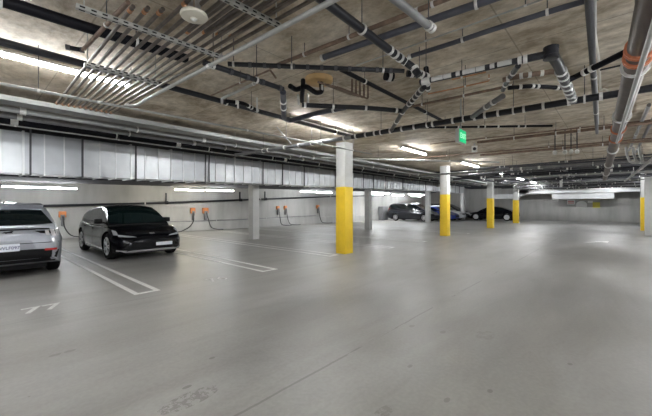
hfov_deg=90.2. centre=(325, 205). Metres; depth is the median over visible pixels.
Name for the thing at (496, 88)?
pipe
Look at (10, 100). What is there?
cable tray
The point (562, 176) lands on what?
pipe
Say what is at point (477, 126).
pipe
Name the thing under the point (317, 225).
stall marking
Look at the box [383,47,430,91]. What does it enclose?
drain fitting
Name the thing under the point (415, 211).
car
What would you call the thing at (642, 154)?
pipe
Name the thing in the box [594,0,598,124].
conduit
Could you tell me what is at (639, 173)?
pipe
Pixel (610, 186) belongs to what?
pipe
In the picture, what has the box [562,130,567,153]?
sprinkler head
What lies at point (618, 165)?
pipe
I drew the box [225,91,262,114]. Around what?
pipe
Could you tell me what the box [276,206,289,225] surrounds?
charger
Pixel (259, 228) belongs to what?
stall marking
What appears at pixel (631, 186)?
pipe
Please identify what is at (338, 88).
copper riser
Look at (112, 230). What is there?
car
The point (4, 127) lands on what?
pipe
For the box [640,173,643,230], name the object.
concrete column
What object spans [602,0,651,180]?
pipe
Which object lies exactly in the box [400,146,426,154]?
tube light
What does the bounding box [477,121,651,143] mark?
pipe
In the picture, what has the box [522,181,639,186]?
pipe
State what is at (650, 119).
pipe
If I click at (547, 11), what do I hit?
pipe
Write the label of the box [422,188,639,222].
wall
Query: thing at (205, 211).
charger
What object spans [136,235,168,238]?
grille
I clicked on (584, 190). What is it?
duct
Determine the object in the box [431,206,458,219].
car
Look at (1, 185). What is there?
tube light
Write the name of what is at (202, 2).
conduit
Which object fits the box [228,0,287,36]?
stub
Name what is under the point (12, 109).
pipe
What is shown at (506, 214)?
car
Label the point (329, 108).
drain pipe
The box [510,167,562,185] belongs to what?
pipe
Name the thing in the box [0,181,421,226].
wall
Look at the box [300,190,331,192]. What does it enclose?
tube light
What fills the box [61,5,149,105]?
conduit
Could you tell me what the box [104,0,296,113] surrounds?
conduit
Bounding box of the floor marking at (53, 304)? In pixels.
[21,302,59,313]
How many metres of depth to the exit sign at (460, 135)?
6.04 m
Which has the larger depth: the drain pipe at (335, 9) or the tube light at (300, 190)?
the tube light at (300, 190)
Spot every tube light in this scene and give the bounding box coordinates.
[0,48,131,86]
[0,184,77,188]
[174,187,203,190]
[205,188,233,191]
[292,117,352,134]
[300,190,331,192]
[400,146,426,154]
[460,162,478,167]
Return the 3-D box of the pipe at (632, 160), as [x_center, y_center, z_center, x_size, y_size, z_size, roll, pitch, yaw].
[8.098,-1.694,12.180,9.824,0.612,0.140,0,0,42]
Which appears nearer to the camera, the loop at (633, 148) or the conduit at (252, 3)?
the conduit at (252, 3)
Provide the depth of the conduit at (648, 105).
7.12 m
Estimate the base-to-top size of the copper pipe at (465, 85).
0.312 m
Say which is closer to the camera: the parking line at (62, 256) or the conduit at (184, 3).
the conduit at (184, 3)
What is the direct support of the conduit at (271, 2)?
on the channel at (80, 7)
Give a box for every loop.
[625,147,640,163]
[632,147,645,163]
[637,147,651,163]
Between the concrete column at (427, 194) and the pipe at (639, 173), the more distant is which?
the concrete column at (427, 194)
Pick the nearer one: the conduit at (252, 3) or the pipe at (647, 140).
the conduit at (252, 3)
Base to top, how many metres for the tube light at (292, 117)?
0.135 m
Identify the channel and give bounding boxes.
[76,0,225,60]
[84,33,158,85]
[220,0,280,26]
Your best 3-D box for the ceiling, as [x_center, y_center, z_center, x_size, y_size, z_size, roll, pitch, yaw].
[5.869,-2.125,15.550,26.600,0.250,49.600,0,0,42]
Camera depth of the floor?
4.01 m
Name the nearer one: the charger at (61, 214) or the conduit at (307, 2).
the conduit at (307, 2)
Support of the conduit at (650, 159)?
hanging from the ceiling
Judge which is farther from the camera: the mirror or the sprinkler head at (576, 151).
the mirror
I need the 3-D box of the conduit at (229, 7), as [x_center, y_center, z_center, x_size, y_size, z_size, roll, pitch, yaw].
[-1.363,-1.620,3.166,6.986,0.039,0.040,0,0,42]
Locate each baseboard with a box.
[58,215,389,238]
[169,215,315,221]
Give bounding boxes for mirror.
[93,219,103,223]
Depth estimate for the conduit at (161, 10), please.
3.35 m
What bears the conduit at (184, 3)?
on the channel at (80, 7)
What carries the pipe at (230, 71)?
hanging from the ceiling
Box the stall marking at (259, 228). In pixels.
[259,228,425,241]
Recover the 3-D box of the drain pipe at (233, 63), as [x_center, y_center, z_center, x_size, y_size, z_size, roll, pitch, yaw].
[-0.092,-1.803,3.851,2.088,0.394,0.069,0,0,-5]
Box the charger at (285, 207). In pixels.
[284,206,300,224]
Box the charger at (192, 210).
[178,208,194,231]
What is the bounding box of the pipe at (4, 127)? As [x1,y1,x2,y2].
[0,111,651,188]
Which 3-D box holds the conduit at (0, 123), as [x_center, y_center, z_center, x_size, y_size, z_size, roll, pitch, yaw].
[1.989,-1.850,16.675,0.041,0.300,32.500,0,0,42]
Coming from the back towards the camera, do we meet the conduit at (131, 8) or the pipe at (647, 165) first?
the pipe at (647, 165)
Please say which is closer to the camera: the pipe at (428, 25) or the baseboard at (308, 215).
the pipe at (428, 25)
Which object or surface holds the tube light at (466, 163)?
hanging from the ceiling
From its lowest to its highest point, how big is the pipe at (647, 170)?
0.600 m
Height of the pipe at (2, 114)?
0.305 m
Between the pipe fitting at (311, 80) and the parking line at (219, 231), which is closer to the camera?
the pipe fitting at (311, 80)
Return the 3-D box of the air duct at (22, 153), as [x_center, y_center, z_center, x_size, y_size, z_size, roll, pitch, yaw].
[1.471,-1.388,18.657,0.768,1.224,34.938,0,0,42]
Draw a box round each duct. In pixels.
[0,129,464,193]
[0,174,435,193]
[494,187,639,198]
[552,192,613,198]
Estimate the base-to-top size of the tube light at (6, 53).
0.135 m
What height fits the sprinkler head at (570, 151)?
0.655 m
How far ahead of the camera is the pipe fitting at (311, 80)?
4.90 m
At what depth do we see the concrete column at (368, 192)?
20.78 m
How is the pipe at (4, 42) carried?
hanging from the ceiling
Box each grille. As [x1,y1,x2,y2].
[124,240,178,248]
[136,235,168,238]
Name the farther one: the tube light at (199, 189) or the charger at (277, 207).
the charger at (277, 207)
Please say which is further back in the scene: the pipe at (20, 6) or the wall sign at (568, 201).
the wall sign at (568, 201)
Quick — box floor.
[0,219,651,415]
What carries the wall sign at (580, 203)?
attached to the wall at (625, 206)
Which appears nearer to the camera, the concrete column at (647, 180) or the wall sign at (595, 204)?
the concrete column at (647, 180)
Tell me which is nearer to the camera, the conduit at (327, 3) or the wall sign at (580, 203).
the conduit at (327, 3)
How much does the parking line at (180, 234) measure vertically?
0.003 m
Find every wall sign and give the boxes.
[567,200,574,203]
[576,201,586,206]
[593,202,599,207]
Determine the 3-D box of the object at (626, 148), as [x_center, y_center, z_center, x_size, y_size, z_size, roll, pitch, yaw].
[9.546,-1.579,10.130,0.086,0.567,0.373,0,0,-30]
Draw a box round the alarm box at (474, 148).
[472,143,476,151]
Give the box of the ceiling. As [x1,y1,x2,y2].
[0,0,651,172]
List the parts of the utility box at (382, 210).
door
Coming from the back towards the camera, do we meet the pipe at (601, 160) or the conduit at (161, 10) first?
the pipe at (601, 160)
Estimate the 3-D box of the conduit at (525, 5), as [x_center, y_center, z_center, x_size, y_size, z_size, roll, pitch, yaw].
[1.643,-1.945,3.300,3.311,0.111,0.022,0,0,42]
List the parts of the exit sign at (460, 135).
stem, lit panel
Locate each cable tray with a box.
[0,94,494,184]
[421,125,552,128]
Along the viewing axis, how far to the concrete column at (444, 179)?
16.21 m
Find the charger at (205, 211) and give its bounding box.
[202,208,222,229]
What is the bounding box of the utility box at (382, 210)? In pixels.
[378,206,387,219]
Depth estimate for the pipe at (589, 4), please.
3.32 m
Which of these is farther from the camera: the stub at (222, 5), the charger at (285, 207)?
the charger at (285, 207)
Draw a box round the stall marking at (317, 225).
[317,225,468,233]
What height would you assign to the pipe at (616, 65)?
0.314 m
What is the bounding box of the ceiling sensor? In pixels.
[180,0,207,23]
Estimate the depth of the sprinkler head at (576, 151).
8.34 m
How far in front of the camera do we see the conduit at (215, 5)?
3.40 m
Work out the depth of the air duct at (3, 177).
13.23 m
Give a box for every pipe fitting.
[288,73,332,104]
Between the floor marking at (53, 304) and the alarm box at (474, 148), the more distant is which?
the alarm box at (474, 148)
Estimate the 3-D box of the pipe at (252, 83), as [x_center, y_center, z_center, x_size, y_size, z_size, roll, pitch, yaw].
[-1.327,-1.837,4.847,0.130,0.325,1.308,0,0,-41]
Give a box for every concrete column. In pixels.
[249,185,258,239]
[336,142,352,253]
[365,189,371,229]
[425,191,430,222]
[440,166,449,235]
[461,194,464,219]
[487,178,493,227]
[513,183,518,222]
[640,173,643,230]
[644,170,651,235]
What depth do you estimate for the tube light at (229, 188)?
17.78 m
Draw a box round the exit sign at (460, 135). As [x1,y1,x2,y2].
[455,99,465,144]
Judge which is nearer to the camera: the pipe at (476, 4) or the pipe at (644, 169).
the pipe at (476, 4)
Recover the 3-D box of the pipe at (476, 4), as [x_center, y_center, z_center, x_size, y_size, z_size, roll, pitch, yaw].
[1.240,-1.897,3.064,3.244,0.205,0.092,0,0,37]
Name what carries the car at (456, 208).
on the floor
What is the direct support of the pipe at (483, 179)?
hanging from the ceiling
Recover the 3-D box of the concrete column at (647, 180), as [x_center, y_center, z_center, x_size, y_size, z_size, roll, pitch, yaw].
[16.432,-0.250,16.512,0.340,3.500,0.400,0,0,42]
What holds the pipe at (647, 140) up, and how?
hanging from the ceiling
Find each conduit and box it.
[0,45,371,154]
[0,123,470,186]
[55,4,134,104]
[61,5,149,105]
[67,7,164,106]
[73,0,190,107]
[79,0,208,108]
[84,0,223,109]
[89,0,243,110]
[94,0,260,111]
[99,0,278,112]
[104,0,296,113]
[109,0,315,113]
[124,0,339,106]
[356,0,541,65]
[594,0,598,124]
[596,40,609,90]
[615,19,651,143]
[624,144,651,181]
[628,103,651,150]
[635,118,651,152]
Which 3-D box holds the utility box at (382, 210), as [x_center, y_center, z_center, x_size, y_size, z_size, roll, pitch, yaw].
[6.121,0.775,34.743,0.570,1.450,1.000,0,0,42]
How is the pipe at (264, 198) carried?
attached to the wall at (85, 193)
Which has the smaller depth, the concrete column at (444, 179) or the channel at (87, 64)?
the channel at (87, 64)
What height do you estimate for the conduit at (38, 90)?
0.591 m
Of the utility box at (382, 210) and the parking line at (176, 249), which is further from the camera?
the utility box at (382, 210)
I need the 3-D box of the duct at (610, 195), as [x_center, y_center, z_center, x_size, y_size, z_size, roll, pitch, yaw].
[23.733,-0.913,30.145,4.488,0.548,0.820,0,0,42]
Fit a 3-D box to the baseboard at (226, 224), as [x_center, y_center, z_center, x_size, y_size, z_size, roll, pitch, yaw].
[-3.779,1.220,24.188,0.100,0.560,49.000,0,0,42]
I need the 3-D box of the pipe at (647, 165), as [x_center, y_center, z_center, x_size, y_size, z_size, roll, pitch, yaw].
[11.986,-1.814,15.363,7.246,0.372,0.137,0,0,41]
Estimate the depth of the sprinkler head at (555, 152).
8.50 m
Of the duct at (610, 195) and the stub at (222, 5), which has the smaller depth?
the stub at (222, 5)
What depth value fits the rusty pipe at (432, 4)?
3.49 m
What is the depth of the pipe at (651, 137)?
10.32 m
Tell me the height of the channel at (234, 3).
0.438 m
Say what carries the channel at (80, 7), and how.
hanging from the ceiling
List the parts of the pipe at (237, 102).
valve stem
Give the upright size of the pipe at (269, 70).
0.308 m
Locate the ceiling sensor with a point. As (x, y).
(194, 15)
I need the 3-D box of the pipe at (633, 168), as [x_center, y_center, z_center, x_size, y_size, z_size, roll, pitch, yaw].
[10.820,-1.694,13.811,10.887,0.612,0.128,0,0,44]
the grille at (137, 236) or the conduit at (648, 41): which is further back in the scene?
the grille at (137, 236)
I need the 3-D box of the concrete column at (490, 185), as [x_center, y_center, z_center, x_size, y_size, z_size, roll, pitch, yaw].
[11.199,-0.250,22.130,0.368,3.500,0.408,0,0,42]
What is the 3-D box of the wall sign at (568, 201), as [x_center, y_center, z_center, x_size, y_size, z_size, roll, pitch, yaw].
[24.152,-0.375,32.041,0.624,0.444,0.036,0,0,42]
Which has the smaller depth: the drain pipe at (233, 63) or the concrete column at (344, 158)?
the drain pipe at (233, 63)
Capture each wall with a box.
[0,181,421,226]
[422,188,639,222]
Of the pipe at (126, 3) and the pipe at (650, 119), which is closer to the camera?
the pipe at (126, 3)
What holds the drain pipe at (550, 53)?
hanging from the ceiling
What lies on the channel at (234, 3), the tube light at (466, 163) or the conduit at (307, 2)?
the conduit at (307, 2)
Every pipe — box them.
[0,0,188,62]
[0,37,350,135]
[0,104,486,184]
[0,112,480,185]
[0,117,468,185]
[43,191,384,206]
[65,0,130,52]
[202,33,284,90]
[210,69,276,95]
[221,62,255,103]
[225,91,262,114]
[228,36,404,72]
[234,65,651,156]
[269,0,450,69]
[316,0,421,77]
[320,0,500,61]
[321,157,499,162]
[340,71,442,119]
[388,0,436,33]
[388,137,651,160]
[407,0,597,58]
[409,79,513,107]
[419,44,622,104]
[419,155,648,176]
[428,65,489,94]
[430,119,650,144]
[450,160,622,175]
[452,60,485,79]
[453,158,651,179]
[468,164,651,174]
[474,154,651,168]
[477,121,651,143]
[479,175,521,186]
[480,136,651,155]
[483,176,643,185]
[484,169,651,178]
[493,170,651,178]
[495,165,651,175]
[501,64,561,91]
[501,173,651,181]
[501,183,639,188]
[504,180,639,185]
[506,173,651,182]
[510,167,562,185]
[517,182,639,188]
[519,186,639,189]
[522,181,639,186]
[526,183,633,186]
[539,187,639,190]
[544,186,635,188]
[584,0,598,133]
[600,65,619,70]
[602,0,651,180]
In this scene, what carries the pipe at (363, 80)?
hanging from the ceiling
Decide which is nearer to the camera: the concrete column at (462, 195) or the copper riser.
the copper riser
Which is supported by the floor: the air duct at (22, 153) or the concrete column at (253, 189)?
the concrete column at (253, 189)
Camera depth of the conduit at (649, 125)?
8.41 m
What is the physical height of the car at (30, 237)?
1.609 m
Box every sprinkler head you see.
[553,129,557,154]
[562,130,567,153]
[568,129,573,153]
[574,133,579,153]
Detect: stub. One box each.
[185,2,226,34]
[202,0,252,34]
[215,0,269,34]
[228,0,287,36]
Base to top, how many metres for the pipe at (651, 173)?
0.587 m
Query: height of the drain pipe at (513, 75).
0.118 m
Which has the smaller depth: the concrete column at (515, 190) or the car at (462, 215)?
the concrete column at (515, 190)
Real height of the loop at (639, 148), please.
0.567 m
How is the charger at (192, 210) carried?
attached to the wall at (85, 193)
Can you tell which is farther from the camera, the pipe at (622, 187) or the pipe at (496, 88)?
the pipe at (622, 187)
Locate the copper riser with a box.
[317,79,368,98]
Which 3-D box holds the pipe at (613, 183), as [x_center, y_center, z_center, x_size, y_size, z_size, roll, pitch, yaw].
[20.358,-1.820,25.876,7.605,0.360,0.102,0,0,41]
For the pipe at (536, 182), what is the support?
hanging from the ceiling
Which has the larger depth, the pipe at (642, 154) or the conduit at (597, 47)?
the pipe at (642, 154)
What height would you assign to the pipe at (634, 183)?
0.587 m
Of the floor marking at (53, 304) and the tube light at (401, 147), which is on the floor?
the floor marking at (53, 304)
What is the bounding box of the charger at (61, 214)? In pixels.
[58,211,78,236]
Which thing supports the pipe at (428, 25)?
hanging from the ceiling
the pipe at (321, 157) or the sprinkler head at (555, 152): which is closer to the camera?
the sprinkler head at (555, 152)
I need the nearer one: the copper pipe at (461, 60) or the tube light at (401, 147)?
the copper pipe at (461, 60)
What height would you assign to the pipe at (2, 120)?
0.246 m
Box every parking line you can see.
[61,248,159,294]
[174,249,275,271]
[179,234,337,255]
[219,231,393,247]
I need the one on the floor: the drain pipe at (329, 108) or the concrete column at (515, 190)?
the concrete column at (515, 190)
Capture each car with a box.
[0,201,61,271]
[78,205,179,258]
[388,203,439,221]
[431,203,468,217]
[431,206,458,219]
[432,205,465,219]
[468,206,519,220]

